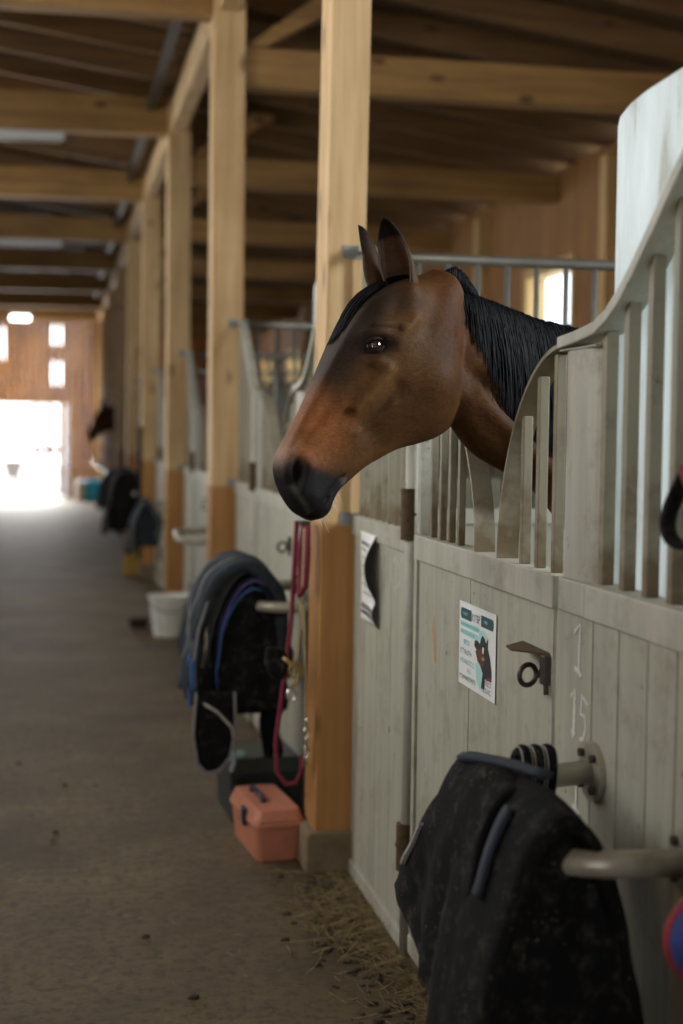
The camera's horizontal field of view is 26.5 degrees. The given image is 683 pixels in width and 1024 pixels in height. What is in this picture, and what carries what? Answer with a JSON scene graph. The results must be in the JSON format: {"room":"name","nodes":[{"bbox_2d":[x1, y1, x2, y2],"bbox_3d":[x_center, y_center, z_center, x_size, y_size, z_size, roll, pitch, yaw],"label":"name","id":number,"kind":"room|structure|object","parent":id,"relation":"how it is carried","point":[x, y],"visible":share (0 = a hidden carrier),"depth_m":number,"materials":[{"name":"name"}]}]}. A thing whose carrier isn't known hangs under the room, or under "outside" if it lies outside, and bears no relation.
{"room":"farm building","nodes":[
{"label":"farm building","id":0,"kind":"room"},
{"bbox_2d":[0,320,207,496],"bbox_3d":[-5.432,-2.557,32.501,6.296,4.454,0.060,0,3,-11],"label":"wall","id":1,"kind":"structure","parent":0,"point":[23,370],"depth_m":32.30,"materials":[{"name":"wood"}]},
{"bbox_2d":[0,394,67,496],"bbox_3d":[-7.213,-1.480,32.151,2.270,2.300,0.060,0,3,-11],"label":"trim","id":2,"kind":"structure","parent":1,"relation":"attached to","point":[37,401],"depth_m":32.28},
{"bbox_2d":[33,404,63,494],"bbox_3d":[-6.529,-1.392,32.327,0.680,2.020,0.070,0,3,-11],"label":"door","id":3,"kind":"structure","parent":1,"relation":"in","point":[36,449],"depth_m":32.31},
{"bbox_2d":[128,497,163,552],"bbox_3d":[-1.656,0.103,12.236,0.296,0.457,0.317,0,3,-11],"label":"pad","id":4,"kind":"object","parent":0,"point":[145,525],"visible":1,"depth_m":12.10,"materials":[{"name":"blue fabric"}]},
{"bbox_2d":[0,497,428,1023],"bbox_3d":[-3.550,0.741,14.553,3.460,0.120,36.200,0,3,-11],"label":"floor","id":5,"kind":"structure","parent":0,"point":[67,601],"depth_m":5.32,"materials":[{"name":"concrete"}]},
{"bbox_2d":[75,478,84,501],"bbox_3d":[-5.514,-0.468,30.584,0.200,0.490,0.200,0,3,-11],"label":"container","id":6,"kind":"object","parent":5,"relation":"on","point":[79,484],"visible":1,"depth_m":30.51,"materials":[{"name":"white plastic"}]},
{"bbox_2d":[84,480,100,501],"bbox_3d":[-5.229,-0.449,30.590,0.380,0.460,0.380,0,3,-11],"label":"bucket","id":7,"kind":"object","parent":5,"relation":"on","point":[90,486],"visible":0.74,"depth_m":30.42,"materials":[{"name":"plastic"}]},
{"bbox_2d":[96,309,101,479],"bbox_3d":[-5.185,-2.320,31.266,0.220,4.122,0.247,0,3,-11],"label":"timber post","id":8,"kind":"object","parent":5,"relation":"on","point":[99,322],"visible":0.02,"depth_m":31.12,"materials":[{"name":"wood"}]},
{"bbox_2d":[0,307,96,321],"bbox_3d":[-6.755,-4.231,30.856,3.060,0.305,0.160,0,3,-11],"label":"tie beam","id":9,"kind":"structure","parent":8,"relation":"attached to","point":[43,314],"depth_m":30.90,"materials":[{"name":"brown wood"}]},
{"bbox_2d":[160,331,207,341],"bbox_3d":[-3.580,-3.823,31.504,3.054,0.225,0.140,0,3,-11],"label":"beam","id":10,"kind":"structure","parent":8,"relation":"attached to","point":[195,336],"depth_m":31.52,"materials":[{"name":"brown wood"}]},
{"bbox_2d":[101,293,107,507],"bbox_3d":[-4.539,-2.132,27.984,0.220,4.122,0.247,0,3,-11],"label":"timber post","id":11,"kind":"object","parent":5,"relation":"on","point":[104,367],"visible":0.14,"depth_m":27.84,"materials":[{"name":"wood"}]},
{"bbox_2d":[0,291,101,308],"bbox_3d":[-6.109,-4.043,27.574,3.060,0.305,0.160,0,3,-11],"label":"tie beam","id":12,"kind":"structure","parent":11,"relation":"attached to","point":[34,299],"depth_m":27.61,"materials":[{"name":"brown wood"}]},
{"bbox_2d":[160,318,268,332],"bbox_3d":[-2.934,-3.635,28.223,3.054,0.225,0.140,0,3,-11],"label":"beam","id":13,"kind":"structure","parent":11,"relation":"attached to","point":[200,325],"depth_m":28.19,"materials":[{"name":"brown wood"}]},
{"bbox_2d":[107,275,115,469],"bbox_3d":[-3.893,-1.944,24.702,0.220,4.122,0.247,0,3,-11],"label":"timber post","id":14,"kind":"object","parent":5,"relation":"on","point":[111,294],"visible":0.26,"depth_m":24.57,"materials":[{"name":"wood"}]},
{"bbox_2d":[0,272,107,292],"bbox_3d":[-5.463,-3.855,24.292,3.060,0.305,0.160,0,3,-11],"label":"tie beam","id":15,"kind":"structure","parent":14,"relation":"attached to","point":[9,281],"depth_m":24.33,"materials":[{"name":"brown wood"}]},
{"bbox_2d":[161,303,296,320],"bbox_3d":[-2.288,-3.447,24.941,3.054,0.225,0.140,0,3,-11],"label":"beam","id":16,"kind":"structure","parent":14,"relation":"attached to","point":[196,310],"depth_m":25.05,"materials":[{"name":"brown wood"}]},
{"bbox_2d":[114,251,125,532],"bbox_3d":[-3.247,-1.756,21.420,0.220,4.122,0.247,0,3,-11],"label":"timber post","id":17,"kind":"object","parent":5,"relation":"on","point":[120,324],"visible":0.48,"depth_m":21.30,"materials":[{"name":"wood"}]},
{"bbox_2d":[0,247,115,271],"bbox_3d":[-4.817,-3.667,21.011,3.060,0.305,0.160,0,3,-11],"label":"tie beam","id":18,"kind":"structure","parent":17,"relation":"attached to","point":[10,258],"depth_m":21.07,"materials":[{"name":"brown wood"}]},
{"bbox_2d":[118,244,125,269],"bbox_3d":[-2.911,-3.589,19.678,0.115,0.260,3.131,0,3,-11],"label":"wall plate","id":19,"kind":"object","parent":17,"relation":"attached to","point":[122,249],"visible":0.47,"depth_m":20.34,"materials":[{"name":"brown wood"}]},
{"bbox_2d":[161,284,313,303],"bbox_3d":[-1.642,-3.259,21.659,3.054,0.225,0.140,0,3,-11],"label":"beam","id":20,"kind":"structure","parent":17,"relation":"attached to","point":[197,292],"depth_m":21.70,"materials":[{"name":"brown wood"}]},
{"bbox_2d":[123,550,139,574],"bbox_3d":[-2.202,0.529,15.266,0.189,0.258,0.139,0,3,-17],"label":"canister","id":21,"kind":"object","parent":5,"relation":"on","point":[131,562],"visible":0.7,"depth_m":15.21,"materials":[{"name":"plastic"}]},
{"bbox_2d":[124,219,141,551],"bbox_3d":[-2.600,-1.569,18.139,0.220,4.122,0.247,0,3,-11],"label":"timber post","id":22,"kind":"object","parent":5,"relation":"on","point":[133,247],"visible":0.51,"depth_m":18.02,"materials":[{"name":"wood"}]},
{"bbox_2d":[0,214,126,243],"bbox_3d":[-4.171,-3.479,17.729,3.060,0.305,0.160,0,3,-11],"label":"tie beam","id":23,"kind":"structure","parent":22,"relation":"attached to","point":[12,227],"depth_m":17.80,"materials":[{"name":"brown wood"}]},
{"bbox_2d":[0,240,60,248],"bbox_3d":[-4.038,-3.275,17.700,1.210,0.080,0.090,0,3,-11],"label":"lamp","id":24,"kind":"object","parent":23,"relation":"attached to","point":[3,243],"visible":1,"depth_m":17.71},
{"bbox_2d":[89,21,182,311],"bbox_3d":[-2.916,-3.590,18.602,0.060,0.060,27.828,0,3,-11],"label":"duct","id":25,"kind":"object","parent":23,"relation":"attached to","point":[174,28],"visible":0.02,"depth_m":10.85,"materials":[{"name":"metal"}]},
{"bbox_2d":[129,202,141,240],"bbox_3d":[-2.265,-3.401,16.396,0.115,0.260,3.131,0,3,-11],"label":"wall plate","id":26,"kind":"object","parent":22,"relation":"attached to","point":[135,221],"visible":0.48,"depth_m":16.93,"materials":[{"name":"brown wood"}]},
{"bbox_2d":[161,257,316,280],"bbox_3d":[-0.996,-3.071,18.377,3.054,0.225,0.140,0,3,-11],"label":"beam","id":27,"kind":"structure","parent":22,"relation":"attached to","point":[253,269],"depth_m":18.32,"materials":[{"name":"brown wood"}]},
{"bbox_2d":[129,616,148,627],"bbox_3d":[-1.567,0.852,11.199,0.145,0.075,0.150,0,3,-11],"label":"brush","id":28,"kind":"object","parent":5,"relation":"on","point":[135,621],"visible":1,"depth_m":11.13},
{"bbox_2d":[138,172,161,578],"bbox_3d":[-1.954,-1.381,14.857,0.220,4.122,0.247,0,3,-11],"label":"timber post","id":29,"kind":"object","parent":5,"relation":"on","point":[151,207],"visible":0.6,"depth_m":14.74,"materials":[{"name":"wood"}]},
{"bbox_2d":[0,165,142,202],"bbox_3d":[-3.525,-3.292,14.447,3.060,0.305,0.160,0,3,-11],"label":"tie beam","id":30,"kind":"structure","parent":29,"relation":"attached to","point":[23,182],"depth_m":14.53,"materials":[{"name":"brown wood"}]},
{"bbox_2d":[137,427,140,558],"bbox_3d":[-2.078,-0.198,14.922,0.035,1.350,0.203,0,3,-11],"label":"pipe","id":31,"kind":"object","parent":29,"relation":"hanging from","point":[139,428],"visible":0.64,"depth_m":14.84,"materials":[{"name":"grey"}]},
{"bbox_2d":[146,138,165,197],"bbox_3d":[-1.619,-3.213,13.114,0.115,0.260,3.131,0,3,-11],"label":"wall plate","id":32,"kind":"object","parent":29,"relation":"attached to","point":[156,169],"visible":0.51,"depth_m":13.45,"materials":[{"name":"brown wood"}]},
{"bbox_2d":[161,189,208,216],"bbox_3d":[-1.512,-3.187,14.849,0.670,0.360,0.120,0,3,-11],"label":"diagonal brace","id":33,"kind":"object","parent":29,"relation":"attached to","point":[200,195],"visible":0.21,"depth_m":14.80,"materials":[{"name":"brown wood"}]},
{"bbox_2d":[161,217,451,251],"bbox_3d":[-0.349,-2.883,15.096,3.054,0.225,0.140,0,3,-11],"label":"beam","id":34,"kind":"structure","parent":29,"relation":"attached to","point":[255,232],"depth_m":15.01,"materials":[{"name":"brown wood"}]},
{"bbox_2d":[155,368,164,583],"bbox_3d":[-1.802,-0.369,14.439,0.056,2.152,0.788,0,3,-11],"label":"panel","id":35,"kind":"object","parent":5,"relation":"on","point":[160,397],"visible":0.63,"depth_m":14.59,"materials":[{"name":"grey paint"}]},
{"bbox_2d":[157,410,162,586],"bbox_3d":[-1.748,-0.124,14.022,0.057,1.710,0.054,0,3,-11],"label":"pipe","id":36,"kind":"object","parent":5,"relation":"on","point":[161,412],"visible":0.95,"depth_m":13.99,"materials":[{"name":"metal"}]},
{"bbox_2d":[147,593,187,637],"bbox_3d":[-1.280,0.765,10.735,0.318,0.305,0.316,0,3,-11],"label":"bucket","id":37,"kind":"object","parent":5,"relation":"on","point":[166,609],"visible":0.82,"depth_m":10.63,"materials":[{"name":"plastic"}]},
{"bbox_2d":[164,97,192,592],"bbox_3d":[-1.308,-1.193,11.575,0.220,4.122,0.247,0,3,-11],"label":"timber post","id":38,"kind":"object","parent":5,"relation":"on","point":[178,144],"visible":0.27,"depth_m":11.47,"materials":[{"name":"wood"}]},
{"bbox_2d":[0,88,167,137],"bbox_3d":[-2.878,-3.104,11.165,3.060,0.305,0.160,0,3,-11],"label":"tie beam","id":39,"kind":"structure","parent":38,"relation":"attached to","point":[30,110],"depth_m":11.26,"materials":[{"name":"brown wood"}]},
{"bbox_2d":[0,129,63,142],"bbox_3d":[-2.746,-2.900,11.137,1.210,0.080,0.090,0,3,-11],"label":"lamp","id":40,"kind":"object","parent":39,"relation":"attached to","point":[5,134],"visible":1,"depth_m":11.18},
{"bbox_2d":[172,22,209,131],"bbox_3d":[-0.973,-3.025,9.833,0.115,0.260,3.131,0,3,-11],"label":"wall plate","id":41,"kind":"object","parent":38,"relation":"attached to","point":[194,76],"visible":0.74,"depth_m":9.90,"materials":[{"name":"brown wood"}]},
{"bbox_2d":[191,113,275,156],"bbox_3d":[-0.865,-2.999,11.568,0.670,0.360,0.120,0,3,-11],"label":"diagonal brace","id":42,"kind":"object","parent":38,"relation":"attached to","point":[254,121],"visible":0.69,"depth_m":11.53,"materials":[{"name":"brown wood"}]},
{"bbox_2d":[191,157,558,203],"bbox_3d":[0.297,-2.696,11.814,3.054,0.225,0.140,0,3,-11],"label":"beam","id":43,"kind":"structure","parent":38,"relation":"attached to","point":[260,175],"depth_m":11.81,"materials":[{"name":"brown wood"}]},
{"bbox_2d":[184,351,199,593],"bbox_3d":[-1.156,-0.181,11.158,0.056,2.152,0.788,0,3,-11],"label":"panel","id":44,"kind":"object","parent":5,"relation":"on","point":[192,396],"visible":0.62,"depth_m":11.25,"materials":[{"name":"grey paint"}]},
{"bbox_2d":[188,405,196,591],"bbox_3d":[-1.102,0.063,10.740,0.057,1.710,0.054,0,3,-11],"label":"pipe","id":45,"kind":"object","parent":5,"relation":"on","point":[192,453],"visible":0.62,"depth_m":10.71,"materials":[{"name":"metal"}]},
{"bbox_2d":[16,762,417,1023],"bbox_3d":[-0.973,1.208,5.423,1.736,0.011,5.085,0,3,-11],"label":"dirt","id":46,"kind":"object","parent":5,"relation":"on","point":[325,884],"visible":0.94,"depth_m":4.22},
{"bbox_2d":[9,679,427,1023],"bbox_3d":[-0.930,1.175,5.784,1.671,0.033,6.477,0,3,-11],"label":"straw","id":47,"kind":"object","parent":5,"relation":"on","point":[353,906],"visible":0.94,"depth_m":4.37,"materials":[{"name":"plant"}]},
{"bbox_2d":[206,0,246,639],"bbox_3d":[-0.662,-1.005,8.293,0.220,4.122,0.247,0,3,-11],"label":"timber post","id":48,"kind":"object","parent":5,"relation":"on","point":[227,28],"visible":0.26,"depth_m":8.18,"materials":[{"name":"wood"}]},
{"bbox_2d":[0,0,212,22],"bbox_3d":[-2.232,-2.916,7.884,3.060,0.305,0.160,0,3,-11],"label":"tie beam","id":49,"kind":"structure","parent":48,"relation":"attached to","point":[172,10],"depth_m":8.05,"materials":[{"name":"brown wood"}]},
{"bbox_2d":[246,0,321,48],"bbox_3d":[-0.219,-2.811,8.286,0.670,0.360,0.120,0,3,-11],"label":"diagonal brace","id":50,"kind":"object","parent":48,"relation":"attached to","point":[309,14],"visible":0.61,"depth_m":8.22,"materials":[{"name":"brown wood"}]},
{"bbox_2d":[246,47,671,114],"bbox_3d":[0.943,-2.508,8.532,3.054,0.225,0.140,0,3,-11],"label":"beam","id":51,"kind":"structure","parent":48,"relation":"attached to","point":[268,71],"depth_m":8.43,"materials":[{"name":"brown wood"}]},
{"bbox_2d":[234,319,262,720],"bbox_3d":[-0.510,0.006,7.876,0.056,2.152,0.788,0,3,-11],"label":"panel","id":52,"kind":"object","parent":5,"relation":"on","point":[249,385],"visible":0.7,"depth_m":7.93,"materials":[{"name":"grey paint"}]},
{"bbox_2d":[248,394,258,725],"bbox_3d":[-0.456,0.251,7.458,0.057,1.710,0.054,0,3,-11],"label":"pipe","id":53,"kind":"object","parent":5,"relation":"on","point":[252,475],"visible":0.48,"depth_m":7.41,"materials":[{"name":"metal"}]},
{"bbox_2d":[217,739,304,821],"bbox_3d":[-0.335,1.067,5.834,0.306,0.262,0.415,0,3,-14],"label":"storage box","id":54,"kind":"object","parent":5,"relation":"on","point":[249,765],"visible":0.52,"depth_m":5.66,"materials":[{"name":"black plastic"}]},
{"bbox_2d":[230,784,302,861],"bbox_3d":[-0.282,1.118,5.316,0.200,0.218,0.424,0,3,-17],"label":"box","id":55,"kind":"object","parent":5,"relation":"on","point":[267,821],"visible":0.98,"depth_m":5.15,"materials":[{"name":"plastic"}]},
{"bbox_2d":[294,390,304,413],"bbox_3d":[-0.179,0.335,6.165,0.036,1.692,0.202,0,3,-11],"label":"steel post","id":56,"kind":"object","parent":5,"relation":"on","point":[300,395],"visible":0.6,"depth_m":6.08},
{"bbox_2d":[253,391,295,745],"bbox_3d":[-0.303,0.274,6.832,0.058,1.682,1.198,0,3,-11],"label":"stall front","id":57,"kind":"structure","parent":56,"relation":"attached to","point":[273,518],"depth_m":6.94,"materials":[{"name":"grey paint"}]},
{"bbox_2d":[290,322,314,807],"bbox_3d":[-0.089,0.130,5.719,0.068,2.152,1.077,0,3,-11],"label":"panel","id":58,"kind":"object","parent":5,"relation":"on","point":[296,707],"visible":0.13,"depth_m":5.99,"materials":[{"name":"grey paint"}]},
{"bbox_2d":[248,571,308,613],"bbox_3d":[-0.262,0.334,5.768,0.271,0.159,0.535,0,3,-11],"label":"rack","id":59,"kind":"object","parent":58,"relation":"attached to","point":[261,606],"visible":0.27,"depth_m":5.56,"materials":[{"name":"metal"}]},
{"bbox_2d":[297,0,370,873],"bbox_3d":[-0.016,-0.817,5.012,0.220,4.122,0.247,0,3,-11],"label":"timber post","id":60,"kind":"object","parent":5,"relation":"on","point":[324,843],"visible":0.74,"depth_m":4.97,"materials":[{"name":"brown wood"}]},
{"bbox_2d":[218,0,242,10],"bbox_3d":[-0.326,-2.837,6.551,0.115,0.260,3.131,0,3,-11],"label":"wall plate","id":61,"kind":"object","parent":60,"relation":"attached to","point":[226,5],"visible":1,"depth_m":7.99,"materials":[{"name":"brown wood"}]},
{"bbox_2d":[264,528,306,767],"bbox_3d":[-0.193,0.469,5.003,0.143,0.832,0.066,0,3,-11],"label":"halter","id":62,"kind":"object","parent":60,"relation":"hanging from","point":[276,661],"visible":1,"depth_m":5.00,"materials":[{"name":"red fabric"}]},
{"bbox_2d":[273,520,310,785],"bbox_3d":[-0.149,0.497,5.053,0.156,0.934,0.093,3,4,39],"label":"lead rope","id":63,"kind":"object","parent":60,"relation":"hanging from","point":[297,545],"visible":0.94,"depth_m":5.07,"materials":[{"name":"fabric"}]},
{"bbox_2d":[349,246,405,947],"bbox_3d":[0.137,0.194,4.594,0.056,2.152,0.788,0,3,-11],"label":"panel","id":64,"kind":"object","parent":5,"relation":"on","point":[377,652],"visible":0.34,"depth_m":4.58,"materials":[{"name":"grey paint"}]},
{"bbox_2d":[361,531,376,627],"bbox_3d":[0.066,0.214,4.691,0.046,0.290,0.269,0,3,-11],"label":"paper notice","id":65,"kind":"object","parent":64,"relation":"attached to","point":[367,600],"visible":1,"depth_m":4.71,"materials":[{"name":"grey"}]},
{"bbox_2d":[376,549,401,596],"bbox_3d":[0.144,0.186,4.460,0.001,0.125,0.352,0,3,-11],"label":"chalk writing","id":66,"kind":"object","parent":64,"relation":"attached to","point":[396,586],"visible":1,"depth_m":4.47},
{"bbox_2d":[395,443,418,957],"bbox_3d":[0.190,0.439,4.176,0.057,1.710,0.054,0,3,-11],"label":"post","id":67,"kind":"object","parent":64,"relation":"attached to","point":[409,494],"visible":0.69,"depth_m":4.16,"materials":[{"name":"grey paint"}]},
{"bbox_2d":[560,344,602,583],"bbox_3d":[0.467,0.522,2.883,0.036,1.692,0.202,0,3,-11],"label":"steel post","id":68,"kind":"object","parent":5,"relation":"on","point":[584,380],"visible":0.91,"depth_m":2.81,"materials":[{"name":"metal"}]},
{"bbox_2d":[407,345,567,966],"bbox_3d":[0.343,0.461,3.550,0.058,1.682,1.198,0,3,-11],"label":"door","id":69,"kind":"structure","parent":68,"relation":"attached to","point":[449,718],"depth_m":3.44,"materials":[{"name":"grey paint"}]},
{"bbox_2d":[459,600,496,703],"bbox_3d":[0.327,0.335,3.521,0.003,0.208,0.310,0,3,-11],"label":"poster","id":70,"kind":"object","parent":69,"relation":"attached to","point":[477,626],"visible":1,"depth_m":3.51,"materials":[{"name":"white paper"}]},
{"bbox_2d":[474,636,490,688],"bbox_3d":[0.337,0.360,3.468,0.001,0.128,0.144,0,3,-11],"label":"print","id":71,"kind":"object","parent":70,"relation":"attached to","point":[482,644],"depth_m":3.47,"materials":[{"name":"multicoloured"}]},
{"bbox_2d":[506,641,550,694],"bbox_3d":[0.384,0.330,3.075,0.066,0.085,0.201,0,3,-11],"label":"latch","id":72,"kind":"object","parent":69,"relation":"attached to","point":[544,672],"depth_m":3.01,"materials":[{"name":"metal"}]},
{"bbox_2d":[555,150,682,1023],"bbox_3d":[0.557,0.318,2.437,0.068,2.152,1.077,0,3,-11],"label":"stall front","id":73,"kind":"object","parent":5,"relation":"on","point":[631,650],"visible":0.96,"depth_m":2.53,"materials":[{"name":"grey paint"}]},
{"bbox_2d":[571,688,588,740],"bbox_3d":[0.458,0.393,2.798,0.001,0.100,0.097,0,3,-11],"label":"chalk numeral","id":74,"kind":"object","parent":73,"relation":"attached to","point":[573,729],"visible":1,"depth_m":2.82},
{"bbox_2d":[510,741,682,896],"bbox_3d":[0.385,0.522,2.487,0.271,0.159,0.535,0,3,-11],"label":"rack","id":75,"kind":"object","parent":73,"relation":"attached to","point":[588,773],"depth_m":2.31,"materials":[{"name":"metal"}]},
{"bbox_2d":[394,751,552,993],"bbox_3d":[0.234,0.680,2.686,0.223,0.523,0.515,0,3,-11],"label":"pad","id":76,"kind":"object","parent":75,"relation":"hanging from","point":[459,820],"visible":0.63,"depth_m":2.59,"materials":[{"name":"black fabric"},{"name":"slate blue fabric trim"}]},
{"bbox_2d":[425,772,643,1023],"bbox_3d":[0.309,0.910,2.436,0.341,0.910,0.313,0,3,-11],"label":"pad","id":77,"kind":"object","parent":75,"relation":"hanging from","point":[532,941],"visible":0.91,"depth_m":2.30,"materials":[{"name":"black fabric"}]},
{"bbox_2d":[614,68,682,596],"bbox_3d":[0.616,-0.180,2.364,0.010,1.155,0.910,0,3,-11],"label":"partition","id":78,"kind":"object","parent":73,"relation":"attached to","point":[650,130],"visible":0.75,"depth_m":2.65,"materials":[{"name":"metal"}]},
{"bbox_2d":[659,465,682,549],"bbox_3d":[0.550,-0.168,2.252,0.063,0.461,0.167,-1,3,-22],"label":"halter","id":79,"kind":"object","parent":73,"relation":"hanging from","point":[673,501],"visible":1,"depth_m":2.32,"materials":[{"name":"black fabric"}]},
{"bbox_2d":[663,898,682,979],"bbox_3d":[0.527,0.486,2.051,0.145,0.463,0.210,0,3,-11],"label":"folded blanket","id":80,"kind":"object","parent":73,"relation":"hanging from","point":[673,929],"visible":1,"depth_m":2.04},
{"bbox_3d":[-0.735,-0.058,9.001,0.068,2.152,1.077,0,3,-11],"label":"panel","id":81,"kind":"object","parent":5,"relation":"on","visible":0},
{"bbox_2d":[173,526,206,544],"bbox_3d":[-0.908,0.146,9.050,0.271,0.159,0.535,0,3,-11],"label":"rack","id":82,"kind":"object","parent":81,"relation":"attached to","point":[177,532],"visible":0.59,"depth_m":8.98,"materials":[{"name":"metal"}]},
{"bbox_3d":[-0.825,0.147,9.447,0.036,1.692,0.202,0,3,-11],"label":"steel post","id":83,"kind":"object","parent":5,"relation":"on","visible":0},
{"bbox_2d":[193,405,207,650],"bbox_3d":[-0.950,0.086,10.114,0.058,1.682,1.198,0,3,-11],"label":"door","id":84,"kind":"structure","parent":83,"relation":"attached to","point":[200,475],"depth_m":10.35,"materials":[{"name":"grey paint"}]},
{"bbox_3d":[-1.471,-0.041,12.728,0.036,1.692,0.202,0,3,-11],"label":"steel post","id":85,"kind":"object","parent":5,"relation":"on","visible":0},
{"bbox_2d":[161,410,164,588],"bbox_3d":[-1.596,-0.102,13.395,0.058,1.682,1.198,0,3,-11],"label":"door","id":86,"kind":"structure","parent":85,"relation":"attached to","point":[163,411],"depth_m":13.90,"materials":[{"name":"grey paint"}]},
{"bbox_2d":[177,550,293,705],"bbox_3d":[-0.427,0.448,5.784,0.445,0.574,0.487,0,3,-11],"label":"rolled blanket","id":87,"kind":"object","parent":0,"point":[224,566],"visible":0.78,"depth_m":5.58,"materials":[{"name":"grey fabric"}]},
{"bbox_2d":[190,602,208,689],"bbox_3d":[-0.504,0.451,5.543,0.047,0.430,0.212,4,4,43],"label":"strap","id":88,"kind":"object","parent":87,"relation":"hanging from","point":[193,676],"visible":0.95,"depth_m":5.47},
{"bbox_2d":[192,667,236,774],"bbox_3d":[-0.484,0.793,5.506,0.171,0.402,0.087,0,3,-11],"label":"boot","id":89,"kind":"object","parent":88,"relation":"hanging from","point":[214,728],"visible":1,"depth_m":5.49,"materials":[{"name":"black fabric"}]},
{"bbox_2d":[201,573,289,713],"bbox_3d":[-0.381,0.500,5.701,0.337,0.561,0.293,0,3,-11],"label":"pad","id":90,"kind":"object","parent":87,"relation":"attached to","point":[239,635],"visible":0.7,"depth_m":5.58,"materials":[{"name":"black fabric"}]},
{"bbox_2d":[259,713,282,754],"bbox_3d":[-0.278,0.825,5.724,0.095,0.362,0.042,0,3,-11],"label":"strap","id":91,"kind":"object","parent":90,"relation":"hanging from","point":[267,721],"visible":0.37,"depth_m":5.71,"materials":[{"name":"black fabric"}]},
{"bbox_2d":[0,0,682,320],"bbox_3d":[-1.813,-3.426,14.657,7.100,0.915,36.400,0,3,-11],"label":"ceiling","id":92,"kind":"structure","parent":0,"point":[39,51],"depth_m":10.97,"materials":[{"name":"brown wood"}]},
{"bbox_2d":[255,140,617,465],"bbox_3d":[1.236,-1.170,15.386,0.170,3.720,36.200,0,3,-11],"label":"wall","id":93,"kind":"structure","parent":0,"point":[570,225],"depth_m":12.59,"materials":[{"name":"wood"}]},
{"bbox_2d":[287,346,300,385],"bbox_3d":[-0.757,-2.546,25.430,0.198,0.640,1.280,0,3,-11],"label":"window","id":94,"kind":"structure","parent":93,"relation":"in","point":[289,361],"depth_m":25.96,"materials":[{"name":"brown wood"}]},
{"bbox_2d":[250,154,616,414],"bbox_3d":[0.688,-1.231,17.470,0.100,3.600,26.940,0,3,-11],"label":"trim","id":95,"kind":"structure","parent":93,"relation":"attached to","point":[606,245],"depth_m":10.82,"materials":[{"name":"brown wood"}]},
{"bbox_2d":[522,253,575,326],"bbox_3d":[1.828,-1.795,12.303,0.198,0.640,1.280,0,3,-11],"label":"window","id":96,"kind":"structure","parent":93,"relation":"in","point":[528,274],"depth_m":12.82,"materials":[{"name":"brown wood"}]},
{"bbox_3d":[-0.362,0.750,15.182,3.040,0.110,36.200,0,3,-11],"label":"floor","id":97,"kind":"structure","parent":0,"visible":0},
{"bbox_2d":[87,399,114,441],"bbox_3d":[-2.671,-0.802,23.534,2.910,2.008,0.588,0,3,-13],"label":"horse","id":98,"kind":"object","parent":97,"relation":"on","point":[104,420],"visible":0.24,"depth_m":22.97},
{"bbox_2d":[162,369,302,430],"bbox_3d":[-0.378,-0.394,15.232,3.055,2.149,0.060,0,3,-11],"label":"wall","id":99,"kind":"structure","parent":97,"relation":"on","point":[262,373],"depth_m":15.11,"materials":[{"name":"metal"}]},
{"bbox_2d":[193,352,500,478],"bbox_3d":[0.268,-0.206,11.951,3.055,2.149,0.060,0,3,-11],"label":"wall","id":100,"kind":"structure","parent":97,"relation":"on","point":[496,474],"depth_m":11.74,"materials":[{"name":"metal"}]},
{"bbox_2d":[247,322,535,507],"bbox_3d":[0.914,-0.019,8.669,3.055,2.149,0.060,0,3,-11],"label":"wall","id":101,"kind":"structure","parent":97,"relation":"on","point":[496,483],"depth_m":8.37,"materials":[{"name":"metal"}]},
{"bbox_2d":[272,218,602,531],"bbox_3d":[1.206,0.325,3.844,2.910,2.008,0.588,0,3,-13],"label":"horse","id":102,"kind":"object","parent":97,"relation":"on","point":[411,358],"visible":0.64,"depth_m":3.30},
{"bbox_2d":[411,253,614,570],"bbox_3d":[1.561,0.169,5.387,3.055,2.149,0.060,0,3,-11],"label":"railing","id":103,"kind":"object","parent":97,"relation":"on","point":[448,260],"depth_m":5.15,"materials":[{"name":"metal"}]},
{"label":"outside","id":104,"kind":"structure","parent":0,"visible":0},
{"bbox_2d":[0,465,68,496],"bbox_3d":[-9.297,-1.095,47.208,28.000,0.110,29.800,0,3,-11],"label":"ground","id":105,"kind":"structure","parent":104,"point":[26,480],"depth_m":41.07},
{"bbox_2d":[2,460,24,496],"bbox_3d":[-7.489,-0.761,33.109,0.506,0.814,1.457,0,3,-11],"label":"wheelbarrow","id":106,"kind":"object","parent":105,"relation":"on","point":[13,468],"visible":1,"depth_m":32.86,"materials":[{"name":"metal"}]},
{"bbox_2d":[2,460,24,477],"bbox_3d":[-7.492,-0.976,33.125,0.506,0.387,0.706,0,3,-11],"label":"tray","id":107,"kind":"object","parent":106,"relation":"on","point":[12,466],"depth_m":32.84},
{"bbox_3d":[-2.028,-0.434,15.564,0.068,2.152,1.077,0,3,-11],"label":"panel","id":108,"kind":"object","parent":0,"visible":0},
{"bbox_3d":[-2.200,-0.229,15.613,0.271,0.159,0.535,0,3,-11],"label":"rack","id":109,"kind":"object","parent":108,"relation":"attached to","visible":0},
{"bbox_2d":[100,467,136,534],"bbox_3d":[-2.340,-0.122,15.620,0.505,0.716,0.532,0,3,-11],"label":"pad","id":110,"kind":"object","parent":109,"relation":"on","point":[120,503],"visible":0.63,"depth_m":15.37,"materials":[{"name":"black fabric"}]},
{"bbox_3d":[-2.674,-0.621,18.846,0.068,2.152,1.077,0,3,-11],"label":"panel","id":111,"kind":"object","parent":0,"visible":0},
{"bbox_3d":[-2.846,-0.417,18.895,0.271,0.159,0.535,0,3,-11],"label":"rack","id":112,"kind":"object","parent":111,"relation":"attached to","visible":0},
{"bbox_2d":[96,469,117,509],"bbox_3d":[-2.962,-0.298,18.855,0.446,0.532,0.432,0,3,-11],"label":"pad","id":113,"kind":"object","parent":112,"relation":"on","point":[102,487],"visible":0.41,"depth_m":18.64,"materials":[{"name":"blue fabric"}]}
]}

